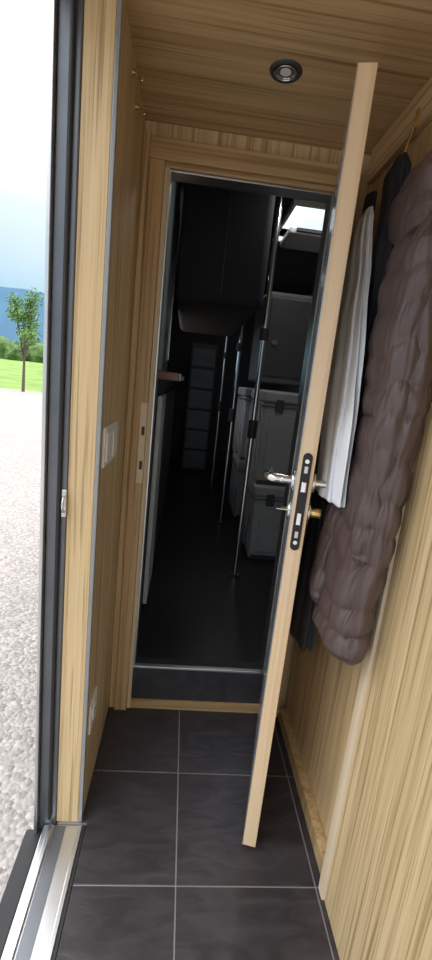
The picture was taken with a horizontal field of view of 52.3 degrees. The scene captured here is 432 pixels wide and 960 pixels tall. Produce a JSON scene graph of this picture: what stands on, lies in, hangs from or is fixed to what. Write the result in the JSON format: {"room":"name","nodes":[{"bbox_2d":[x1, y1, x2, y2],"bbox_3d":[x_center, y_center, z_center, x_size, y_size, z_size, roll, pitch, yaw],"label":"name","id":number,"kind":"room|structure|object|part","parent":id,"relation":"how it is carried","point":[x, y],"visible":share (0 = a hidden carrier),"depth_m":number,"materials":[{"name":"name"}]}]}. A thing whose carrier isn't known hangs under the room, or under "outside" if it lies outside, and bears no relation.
{"room":"entrance hallway","nodes":[
{"label":"entrance hallway","id":0,"kind":"room"},
{"bbox_2d":[33,0,58,833],"bbox_3d":[-0.415,-0.011,1.083,0.010,2.170,0.075,5,12,-5],"label":"door frame","id":1,"kind":"structure","parent":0,"point":[53,45],"depth_m":1.00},
{"bbox_2d":[83,0,144,810],"bbox_3d":[-0.340,-0.044,1.318,0.067,2.050,0.472,5,12,-5],"label":"wall","id":2,"kind":"structure","parent":0,"point":[130,122],"depth_m":1.24,"materials":[{"name":"brown wood"}]},
{"bbox_2d":[39,0,84,829],"bbox_3d":[-0.386,-0.010,1.093,0.048,2.170,0.058,5,12,-5],"label":"jamb","id":3,"kind":"object","parent":2,"relation":"attached to","point":[64,5],"depth_m":1.01,"materials":[{"name":"metal"}]},
{"bbox_2d":[57,0,116,821],"bbox_3d":[-0.331,0.009,1.082,0.062,2.050,0.012,5,12,-5],"label":"trim","id":4,"kind":"structure","parent":2,"relation":"attached to","point":[99,31],"depth_m":1.02,"materials":[{"name":"brown wood"}]},
{"bbox_2d":[88,686,96,734],"bbox_3d":[-0.365,0.684,1.308,0.010,0.095,0.090,5,12,-5],"label":"wall socket","id":5,"kind":"object","parent":2,"relation":"attached to","point":[92,708],"visible":1,"depth_m":1.28,"materials":[{"name":"white plastic"}]},
{"bbox_2d":[78,0,122,821],"bbox_3d":[-0.294,0.013,1.084,0.010,2.050,0.014,5,12,-5],"label":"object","id":6,"kind":"object","parent":2,"relation":"attached to","point":[119,15],"visible":1,"depth_m":1.02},
{"bbox_2d":[101,421,117,468],"bbox_3d":[-0.283,-0.099,1.182,0.012,0.103,0.190,5,12,-5],"label":"light switch","id":7,"kind":"object","parent":2,"relation":"attached to","point":[110,432],"visible":1,"depth_m":1.13,"materials":[{"name":"white plastic"}]},
{"bbox_2d":[132,68,144,81],"bbox_3d":[-0.186,-0.976,1.061,0.030,0.024,0.016,5,12,-5],"label":"coat hook","id":8,"kind":"object","parent":2,"relation":"attached to","point":[133,69],"visible":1,"depth_m":1.06,"materials":[{"name":"gold metal"}]},
{"bbox_2d":[135,103,146,114],"bbox_3d":[-0.194,-0.964,1.145,0.030,0.024,0.016,5,12,-5],"label":"coat hook","id":9,"kind":"object","parent":2,"relation":"attached to","point":[136,104],"visible":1,"depth_m":1.14,"materials":[{"name":"gold metal"}]},
{"bbox_2d":[136,402,147,482],"bbox_3d":[-0.256,-0.125,1.515,0.023,0.280,0.002,5,12,-5],"label":"strike plate","id":10,"kind":"object","parent":2,"relation":"attached to","point":[144,406],"visible":1,"depth_m":1.51,"materials":[{"name":"silver metal"}]},
{"bbox_2d":[139,426,144,469],"bbox_3d":[-0.256,-0.110,1.517,0.010,0.150,0.001,5,12,-5],"label":"pocket","id":11,"kind":"object","parent":10,"relation":"attached to","point":[143,428],"depth_m":1.53,"materials":[{"name":"black"}]},
{"bbox_2d":[127,167,169,707],"bbox_3d":[-0.252,-0.030,1.587,0.014,1.927,0.066,5,12,-5],"label":"rebate","id":12,"kind":"object","parent":2,"relation":"attached to","point":[167,169],"visible":0.77,"depth_m":1.51,"materials":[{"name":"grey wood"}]},
{"bbox_2d":[56,707,339,959],"bbox_3d":[-0.024,1.255,0.484,0.782,0.050,2.710,5,12,-5],"label":"floor","id":13,"kind":"structure","parent":0,"point":[165,870],"depth_m":1.24,"materials":[{"name":"tile"}]},
{"bbox_2d":[130,657,263,712],"bbox_3d":[-0.076,0.838,1.797,0.524,0.187,0.064,5,12,-5],"label":"threshold step","id":14,"kind":"structure","parent":13,"relation":"on","point":[157,683],"depth_m":1.78,"materials":[{"name":"tile"}]},
{"bbox_3d":[0.243,0.069,1.318,0.034,1.917,0.522,8,13,9],"label":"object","id":15,"kind":"object","parent":13,"relation":"on","visible":0},
{"bbox_2d":[243,67,377,836],"bbox_3d":[0.242,0.069,1.318,0.039,1.917,0.522,8,13,9],"label":"door","id":16,"kind":"structure","parent":15,"relation":"attached to","point":[283,553],"depth_m":1.25,"materials":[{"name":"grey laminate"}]},
{"bbox_2d":[262,465,283,483],"bbox_3d":[0.151,-0.015,1.152,0.057,0.026,0.127,8,13,9],"label":"lever","id":17,"kind":"object","parent":16,"relation":"attached to","point":[268,474],"visible":1,"depth_m":1.10,"materials":[{"name":"silver metal"}]},
{"bbox_2d":[287,500,291,518],"bbox_3d":[0.185,0.074,1.110,0.008,0.048,0.048,8,12,9],"label":"rose","id":18,"kind":"object","parent":16,"relation":"attached to","point":[290,501],"visible":0.83,"depth_m":1.09,"materials":[{"name":"silver metal"}]},
{"bbox_2d":[290,470,296,489],"bbox_3d":[0.193,0.001,1.094,0.009,0.050,0.050,8,13,9],"label":"rosette","id":19,"kind":"object","parent":16,"relation":"attached to","point":[294,471],"visible":0.89,"depth_m":1.07,"materials":[{"name":"silver metal"}]},
{"bbox_2d":[282,475,291,483],"bbox_3d":[0.175,-0.001,1.097,0.045,0.021,0.021,8,13,9],"label":"neck","id":20,"kind":"object","parent":19,"relation":"attached to","point":[286,479],"visible":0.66,"depth_m":1.09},
{"bbox_2d":[242,62,357,842],"bbox_3d":[0.177,0.117,1.067,0.002,1.921,0.008,8,12,8],"label":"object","id":21,"kind":"object","parent":16,"relation":"attached to","point":[357,62],"visible":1,"depth_m":1.00,"materials":[{"name":"metal"}]},
{"bbox_2d":[306,503,310,521],"bbox_3d":[0.231,0.081,1.103,0.008,0.048,0.048,8,12,9],"label":"rose","id":22,"kind":"object","parent":16,"relation":"attached to","point":[309,508],"visible":0.53,"depth_m":1.08,"materials":[{"name":"silver metal"}]},
{"bbox_2d":[243,62,377,846],"bbox_3d":[0.196,0.120,1.064,0.038,1.921,0.006,8,13,9],"label":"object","id":23,"kind":"structure","parent":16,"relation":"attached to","point":[366,71],"depth_m":0.99,"materials":[{"name":"brown wood"}]},
{"bbox_2d":[290,453,312,549],"bbox_3d":[0.202,0.054,1.045,0.022,0.240,0.003,8,12,9],"label":"lock faceplate","id":24,"kind":"object","parent":23,"relation":"attached to","point":[301,497],"visible":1,"depth_m":1.04,"materials":[{"name":"black metal"}]},
{"bbox_2d":[296,513,301,525],"bbox_3d":[0.197,0.094,1.050,0.010,0.030,0.004,8,12,8],"label":"bolt","id":25,"kind":"object","parent":24,"relation":"attached to","point":[298,519],"visible":1,"depth_m":1.05,"materials":[{"name":"silver metal"}]},
{"bbox_2d":[300,481,306,492],"bbox_3d":[0.205,0.017,1.030,0.012,0.026,0.010,8,13,9],"label":"latch bolt","id":26,"kind":"object","parent":24,"relation":"attached to","point":[303,484],"visible":1,"depth_m":1.02,"materials":[{"name":"silver metal"}]},
{"bbox_2d":[311,473,315,492],"bbox_3d":[0.240,0.008,1.087,0.009,0.050,0.050,8,13,9],"label":"rosette","id":27,"kind":"object","parent":16,"relation":"attached to","point":[314,477],"visible":0.61,"depth_m":1.06,"materials":[{"name":"silver metal"}]},
{"bbox_2d":[315,479,327,488],"bbox_3d":[0.257,0.010,1.084,0.045,0.021,0.021,8,13,9],"label":"neck","id":28,"kind":"object","parent":27,"relation":"attached to","point":[322,484],"visible":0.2,"depth_m":1.07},
{"label":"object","id":29,"kind":"object","parent":16,"relation":"attached to","visible":0},
{"bbox_2d":[276,506,286,509],"bbox_3d":[0.166,0.071,1.113,0.025,0.003,0.024,8,13,9],"label":"bow","id":30,"kind":"object","parent":29,"relation":"attached to","point":[278,507],"visible":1,"depth_m":1.11,"materials":[{"name":"silver metal"}]},
{"bbox_2d":[310,508,321,518],"bbox_3d":[0.249,0.083,1.100,0.028,0.026,0.026,8,13,9],"label":"thumb turn","id":31,"kind":"object","parent":29,"relation":"attached to","point":[316,513],"visible":0.83,"depth_m":1.09,"materials":[{"name":"gold metal"}]},
{"bbox_2d":[137,458,274,663],"bbox_3d":[0.057,0.288,4.129,1.530,0.085,4.700,5,12,-5],"label":"floor","id":32,"kind":"structure","parent":0,"point":[194,609],"depth_m":2.50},
{"bbox_2d":[140,371,183,610],"bbox_3d":[-0.419,-0.178,3.148,0.265,1.140,2.380,5,12,-5],"label":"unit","id":33,"kind":"object","parent":32,"relation":"on","point":[165,394],"visible":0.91,"depth_m":2.14,"materials":[{"name":"white laminate"}]},
{"bbox_2d":[158,371,178,380],"bbox_3d":[-0.364,-0.715,3.030,0.260,0.035,2.380,5,12,-5],"label":"countertop","id":34,"kind":"structure","parent":33,"relation":"on","point":[162,375],"depth_m":1.88,"materials":[{"name":"brown wood"}]},
{"bbox_2d":[158,181,180,371],"bbox_3d":[-0.299,-1.016,2.113,0.178,0.953,0.900,5,12,-5],"label":"wall cabinet","id":35,"kind":"object","parent":33,"relation":"on","point":[174,221],"visible":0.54,"depth_m":2.12,"materials":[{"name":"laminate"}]},
{"bbox_2d":[181,342,217,471],"bbox_3d":[-0.224,-0.930,5.665,0.320,1.565,0.535,5,12,-5],"label":"drawers","id":36,"kind":"object","parent":32,"relation":"on","point":[203,360],"visible":1,"depth_m":5.42,"materials":[{"name":"black wood"}]},
{"bbox_3d":[-0.275,-0.257,5.565,0.280,0.220,0.020,5,12,-5],"label":"drawer","id":37,"kind":"part","parent":36,"relation":"part of","materials":[{"name":"black wood"}]},
{"bbox_3d":[-0.249,-0.500,5.512,0.280,0.220,0.020,5,12,-5],"label":"drawer","id":38,"kind":"part","parent":36,"relation":"part of","materials":[{"name":"black wood"}]},
{"bbox_3d":[-0.223,-0.743,5.458,0.280,0.220,0.020,5,12,-5],"label":"drawer","id":39,"kind":"part","parent":36,"relation":"part of","materials":[{"name":"black wood"}]},
{"bbox_3d":[-0.197,-0.986,5.405,0.280,0.220,0.020,5,12,-5],"label":"drawer","id":40,"kind":"part","parent":36,"relation":"part of","materials":[{"name":"black wood"}]},
{"bbox_3d":[-0.170,-1.228,5.351,0.280,0.220,0.020,5,12,-5],"label":"drawer","id":41,"kind":"part","parent":36,"relation":"part of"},
{"bbox_3d":[-0.144,-1.471,5.298,0.280,0.220,0.020,5,12,-5],"label":"drawer","id":42,"kind":"part","parent":36,"relation":"part of","materials":[{"name":"black wood"}]},
{"bbox_2d":[208,336,227,489],"bbox_3d":[0.056,-0.930,4.519,0.070,2.115,0.070,5,12,-5],"label":"pole","id":43,"kind":"object","parent":32,"relation":"on","point":[225,354],"visible":0.77,"depth_m":4.54,"materials":[{"name":"silver metal"}]},
{"bbox_2d":[216,325,243,523],"bbox_3d":[0.145,-0.675,3.401,0.070,2.115,0.070,5,12,-5],"label":"pole","id":44,"kind":"object","parent":32,"relation":"on","point":[232,412],"visible":0.8,"depth_m":3.42,"materials":[{"name":"silver metal"}]},
{"bbox_2d":[228,452,244,517],"bbox_3d":[0.397,0.052,3.990,0.500,0.505,0.508,5,12,-5],"label":"crate","id":45,"kind":"object","parent":32,"relation":"on","point":[238,467],"visible":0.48,"depth_m":3.79,"materials":[{"name":"grey plastic"}]},
{"bbox_3d":[0.419,-0.158,3.948,0.500,0.075,0.500,5,12,-5],"label":"lid","id":46,"kind":"part","parent":45,"relation":"part of","materials":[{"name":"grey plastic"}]},
{"bbox_2d":[232,387,292,459],"bbox_3d":[0.438,-0.493,3.900,0.500,0.600,0.508,5,12,-5],"label":"crate","id":47,"kind":"object","parent":45,"relation":"on","point":[244,402],"visible":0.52,"depth_m":3.70,"materials":[{"name":"grey plastic"}]},
{"bbox_2d":[233,395,251,458],"bbox_3d":[0.434,-0.460,3.911,0.476,0.530,0.476,5,12,-5],"label":"tub","id":48,"kind":"object","parent":47,"relation":"in","point":[244,402],"depth_m":3.70,"materials":[{"name":"grey plastic"}]},
{"bbox_3d":[0.448,-0.398,3.687,0.380,0.410,0.026,5,12,-5],"label":"panel","id":49,"kind":"part","parent":47,"relation":"part of","materials":[{"name":"grey plastic"}]},
{"bbox_3d":[0.466,-0.749,3.848,0.500,0.075,0.500,5,12,-5],"label":"lid","id":50,"kind":"part","parent":47,"relation":"part of","materials":[{"name":"grey plastic"}]},
{"bbox_2d":[229,196,283,576],"bbox_3d":[0.223,-0.454,2.439,0.070,2.115,0.070,5,12,-5],"label":"pole","id":51,"kind":"object","parent":32,"relation":"on","point":[264,332],"visible":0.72,"depth_m":2.41,"materials":[{"name":"silver metal"}]},
{"bbox_2d":[241,476,284,559],"bbox_3d":[0.454,0.247,3.134,0.500,0.505,0.508,5,12,-5],"label":"crate","id":52,"kind":"object","parent":32,"relation":"on","point":[261,522],"visible":0.36,"depth_m":2.90,"materials":[{"name":"grey plastic"}]},
{"bbox_3d":[0.476,0.037,3.092,0.500,0.075,0.500,5,12,-5],"label":"lid","id":53,"kind":"part","parent":52,"relation":"part of","materials":[{"name":"grey plastic"}]},
{"bbox_3d":[0.464,0.341,2.921,0.380,0.315,0.026,5,12,-5],"label":"panel","id":54,"kind":"part","parent":52,"relation":"part of","materials":[{"name":"grey plastic"}]},
{"bbox_2d":[244,389,298,486],"bbox_3d":[0.495,-0.298,3.044,0.500,0.600,0.508,5,12,-5],"label":"crate","id":55,"kind":"object","parent":52,"relation":"on","point":[276,410],"visible":0.47,"depth_m":2.80,"materials":[{"name":"grey plastic"}]},
{"bbox_3d":[0.522,-0.554,2.991,0.500,0.075,0.500,5,12,-5],"label":"lid","id":56,"kind":"part","parent":55,"relation":"part of","materials":[{"name":"grey plastic"}]},
{"bbox_3d":[0.505,-0.203,2.830,0.380,0.410,0.026,5,12,-5],"label":"panel","id":57,"kind":"part","parent":55,"relation":"part of","materials":[{"name":"grey plastic"}]},
{"bbox_2d":[248,291,312,386],"bbox_3d":[0.585,-0.405,3.281,0.710,1.735,0.510,5,12,-5],"label":"locker","id":58,"kind":"object","parent":32,"relation":"on","point":[289,314],"visible":0.44,"depth_m":2.92,"materials":[{"name":"grey metal"}]},
{"bbox_3d":[0.506,-0.928,2.918,0.340,0.500,0.015,5,12,-5],"label":"door","id":59,"kind":"part","parent":58,"relation":"part of","materials":[{"name":"grey metal"}]},
{"bbox_2d":[167,302,271,462],"bbox_3d":[0.043,-1.286,6.210,1.580,2.250,0.050,5,12,-5],"label":"wall","id":60,"kind":"structure","parent":0,"point":[181,341],"depth_m":6.15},
{"bbox_2d":[173,182,318,301],"bbox_3d":[0.286,-1.831,3.662,1.530,0.050,4.700,5,12,-5],"label":"ceiling","id":61,"kind":"structure","parent":0,"point":[295,270],"depth_m":3.65,"materials":[{"name":"metal"}]},
{"bbox_2d":[176,183,275,336],"bbox_3d":[0.004,-1.282,2.687,0.420,0.620,1.403,5,12,-5],"label":"wall cabinet","id":62,"kind":"object","parent":61,"relation":"attached to","point":[225,235],"visible":0.79,"depth_m":2.03,"materials":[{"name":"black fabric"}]},
{"bbox_2d":[271,199,325,241],"bbox_3d":[0.591,-1.573,2.661,0.390,0.100,0.640,5,12,-5],"label":"frame","id":63,"kind":"object","parent":61,"relation":"attached to","point":[296,202],"visible":0.15,"depth_m":2.37,"materials":[{"name":"white plastic"}]},
{"bbox_2d":[279,226,321,252],"bbox_3d":[0.576,-1.518,2.781,0.290,0.040,0.330,5,12,-5],"label":"blind cassette","id":64,"kind":"object","parent":63,"relation":"attached to","point":[292,239],"depth_m":2.73,"materials":[{"name":"white plastic"}]},
{"bbox_3d":[0.586,-1.484,2.630,0.210,0.020,0.020,5,12,-5],"label":"blind slot","id":65,"kind":"part","parent":64,"relation":"part of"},
{"bbox_2d":[145,120,370,711],"bbox_3d":[0.318,-0.189,1.597,1.530,2.350,0.050,5,12,-5],"label":"bulkhead","id":66,"kind":"object","parent":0,"point":[159,129],"depth_m":1.37,"materials":[{"name":"beige wood"}]},
{"bbox_2d":[126,0,431,155],"bbox_3d":[0.194,-0.775,0.016,0.910,0.040,2.750,5,12,-5],"label":"ceiling","id":67,"kind":"structure","parent":0,"point":[205,64],"depth_m":1.03,"materials":[{"name":"brown wood"}]},
{"bbox_2d":[269,59,302,83],"bbox_3d":[0.169,-0.985,1.063,0.080,0.006,0.080,5,12,-5],"label":"recessed light","id":68,"kind":"object","parent":67,"relation":"in","point":[285,71],"visible":1,"depth_m":1.06,"materials":[{"name":"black metal"}]},
{"bbox_2d":[272,293,312,392],"bbox_3d":[0.956,-0.688,3.940,0.050,2.250,4.750,5,12,-5],"label":"wall","id":69,"kind":"structure","parent":0,"point":[276,387],"depth_m":5.32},
{"bbox_2d":[284,121,431,959],"bbox_3d":[0.476,0.270,0.293,0.078,2.050,2.710,5,12,-5],"label":"wall","id":70,"kind":"structure","parent":0,"point":[378,900],"depth_m":0.92,"materials":[{"name":"brown wood"}]},
{"bbox_2d":[133,169,333,671],"bbox_3d":[0.024,-0.099,1.600,0.524,1.742,0.066,5,12,-5],"label":"door frame","id":71,"kind":"object","parent":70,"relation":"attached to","point":[175,175],"visible":0.94,"depth_m":1.49,"materials":[{"name":"metal"}]},
{"bbox_2d":[109,129,362,716],"bbox_3d":[0.016,-0.051,1.593,0.683,2.020,0.080,5,12,-5],"label":"door frame","id":72,"kind":"structure","parent":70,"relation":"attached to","point":[156,174],"depth_m":1.40,"materials":[{"name":"brown wood"}]},
{"bbox_2d":[278,708,326,874],"bbox_3d":[0.290,1.016,1.491,0.030,0.050,0.615,5,12,-5],"label":"baseboard","id":73,"kind":"structure","parent":70,"relation":"attached to","point":[315,828],"depth_m":1.43,"materials":[{"name":"brown wood"}]},
{"bbox_2d":[289,191,377,651],"bbox_3d":[0.343,-0.155,1.269,0.086,1.293,0.278,8,12,7],"label":"trousers","id":74,"kind":"object","parent":70,"relation":"hanging from","point":[303,628],"visible":0.35,"depth_m":1.29,"materials":[{"name":"grey fabric"}]},
{"bbox_2d":[315,206,373,508],"bbox_3d":[0.321,-0.308,1.065,0.051,0.711,0.305,7,12,2],"label":"hanging towel","id":75,"kind":"object","parent":70,"relation":"hanging from","point":[339,421],"visible":0.99,"depth_m":1.05,"materials":[{"name":"fabric"}]},
{"bbox_2d":[318,456,415,899],"bbox_3d":[0.413,0.116,0.962,0.056,2.050,0.030,5,12,-5],"label":"board","id":76,"kind":"object","parent":70,"relation":"attached to","point":[367,666],"visible":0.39,"depth_m":1.06,"materials":[{"name":"brown wood"}]},
{"bbox_2d":[367,76,431,183],"bbox_3d":[0.504,-0.904,1.069,0.016,0.094,0.615,5,12,-5],"label":"header rail","id":77,"kind":"object","parent":70,"relation":"attached to","point":[390,146],"visible":1,"depth_m":1.16,"materials":[{"name":"brown wood"}]},
{"bbox_2d":[390,107,420,170],"bbox_3d":[0.464,-0.828,1.086,0.048,0.159,0.018,5,12,-5],"label":"coat hook","id":78,"kind":"object","parent":77,"relation":"attached to","point":[415,123],"visible":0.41,"depth_m":1.08,"materials":[{"name":"gold metal"}]},
{"bbox_2d":[363,152,413,350],"bbox_3d":[0.399,-0.536,1.047,0.050,0.440,0.115,5,12,-5],"label":"jacket","id":79,"kind":"object","parent":78,"relation":"hanging from","point":[381,248],"visible":0.63,"depth_m":1.02,"materials":[{"name":"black fabric"}]},
{"bbox_3d":[-0.427,0.115,1.370,0.068,2.700,0.430,5,12,-5],"label":"wall","id":80,"kind":"structure","parent":0,"visible":0},
{"bbox_2d":[1,825,84,959],"bbox_3d":[-0.373,1.271,0.213,0.120,0.031,2.220,5,12,-5],"label":"sill","id":81,"kind":"structure","parent":80,"relation":"attached to","point":[41,945],"depth_m":1.11,"materials":[{"name":"silver metal"}]},
{"bbox_2d":[0,829,41,959],"bbox_3d":[-0.461,1.288,0.211,0.049,0.050,2.220,5,12,-5],"label":"sill outer rubber","id":82,"kind":"object","parent":81,"relation":"attached to","point":[12,894],"depth_m":1.15,"materials":[{"name":"black rubber"}]},
{"bbox_2d":[6,824,52,959],"bbox_3d":[-0.409,1.249,0.203,0.013,0.010,2.215,5,12,-5],"label":"rib","id":83,"kind":"object","parent":81,"relation":"attached to","point":[23,914],"depth_m":1.10,"materials":[{"name":"silver metal"}]},
{"bbox_2d":[15,826,65,959],"bbox_3d":[-0.383,1.256,0.206,0.033,0.004,2.215,5,12,-5],"label":"channel","id":84,"kind":"object","parent":81,"relation":"attached to","point":[28,938],"depth_m":1.11,"materials":[{"name":"grey metal"}]},
{"bbox_2d":[46,825,81,959],"bbox_3d":[-0.326,1.257,0.211,0.012,0.008,2.215,5,12,-5],"label":"rib","id":85,"kind":"object","parent":81,"relation":"attached to","point":[65,888],"depth_m":1.11,"materials":[{"name":"silver metal"}]},
{"bbox_2d":[52,825,85,959],"bbox_3d":[-0.315,1.259,0.212,0.008,0.005,2.215,5,12,-5],"label":"seal","id":86,"kind":"object","parent":81,"relation":"attached to","point":[83,828],"depth_m":1.11,"materials":[{"name":"black rubber"}]},
{"bbox_2d":[47,0,75,819],"bbox_3d":[-0.377,-0.001,1.060,0.010,2.030,0.012,5,12,-5],"label":"seal","id":87,"kind":"object","parent":80,"relation":"attached to","point":[73,2],"visible":1,"depth_m":1.00,"materials":[{"name":"black rubber"}]},
{"bbox_2d":[61,489,66,516],"bbox_3d":[-0.372,0.057,1.079,0.012,0.070,0.010,5,12,-5],"label":"striker plate","id":88,"kind":"object","parent":80,"relation":"attached to","point":[64,491],"visible":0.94,"depth_m":1.07,"materials":[{"name":"silver metal"}]},
{"bbox_2d":[61,495,65,512],"bbox_3d":[-0.369,0.060,1.066,0.006,0.046,0.027,5,12,-5],"label":"loop","id":89,"kind":"object","parent":88,"relation":"attached to","point":[62,502],"depth_m":1.06,"materials":[{"name":"silver metal"}]},
{"label":"outside","id":90,"kind":"structure","parent":0,"visible":0},
{"bbox_2d":[0,388,41,901],"bbox_3d":[-9.492,3.673,-10.580,140.000,0.001,99.000,5,12,-5],"label":"gravel ground","id":91,"kind":"structure","parent":90,"point":[20,412],"depth_m":4.16,"materials":[{"name":"beige gravel"}]},
{"bbox_2d":[5,287,42,391],"bbox_3d":[-14.952,-10.975,34.596,2.745,7.977,3.969,5,12,-5],"label":"young tree","id":92,"kind":"object","parent":91,"relation":"on","point":[27,337],"visible":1,"depth_m":33.74,"materials":[{"name":"green plant"}]},
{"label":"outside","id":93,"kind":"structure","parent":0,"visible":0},
{"bbox_2d":[0,359,42,391],"bbox_3d":[-70.861,-45.584,167.886,400.000,6.446,280.000,5,12,-5],"label":"meadow","id":94,"kind":"structure","parent":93,"point":[10,370],"depth_m":60.64,"materials":[{"name":"green plant"}]},
{"bbox_2d":[0,336,42,362],"bbox_3d":[-58.438,-44.659,160.795,313.738,11.955,24.914,5,12,-5],"label":"hedge","id":95,"kind":"object","parent":94,"relation":"on","point":[8,348],"visible":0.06,"depth_m":155.15,"materials":[{"name":"green plant"}]},
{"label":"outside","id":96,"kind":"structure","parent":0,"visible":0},
{"bbox_2d":[0,286,43,341],"bbox_3d":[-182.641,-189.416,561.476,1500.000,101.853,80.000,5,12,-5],"label":"mountain ridge","id":97,"kind":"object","parent":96,"point":[7,327],"visible":0.09,"depth_m":565.72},
{"bbox_3d":[0.478,-0.779,0.872,0.048,0.159,0.018,5,12,-5],"label":"coat hook","id":98,"kind":"object","parent":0,"visible":0},
{"bbox_2d":[308,150,431,665],"bbox_3d":[0.365,-0.160,0.967,0.136,1.143,0.269,5,12,-5],"label":"puffer jacket","id":99,"kind":"object","parent":98,"relation":"hanging from","point":[356,543],"visible":0.91,"depth_m":0.90,"materials":[{"name":"brown fabric"}]},
{"bbox_2d":[386,150,431,247],"bbox_3d":[0.428,-0.571,0.886,0.092,0.173,0.259,5,12,-5],"label":"hood","id":100,"kind":"object","parent":99,"relation":"attached to","point":[410,211],"depth_m":0.88,"materials":[{"name":"brown fabric"}]}
]}

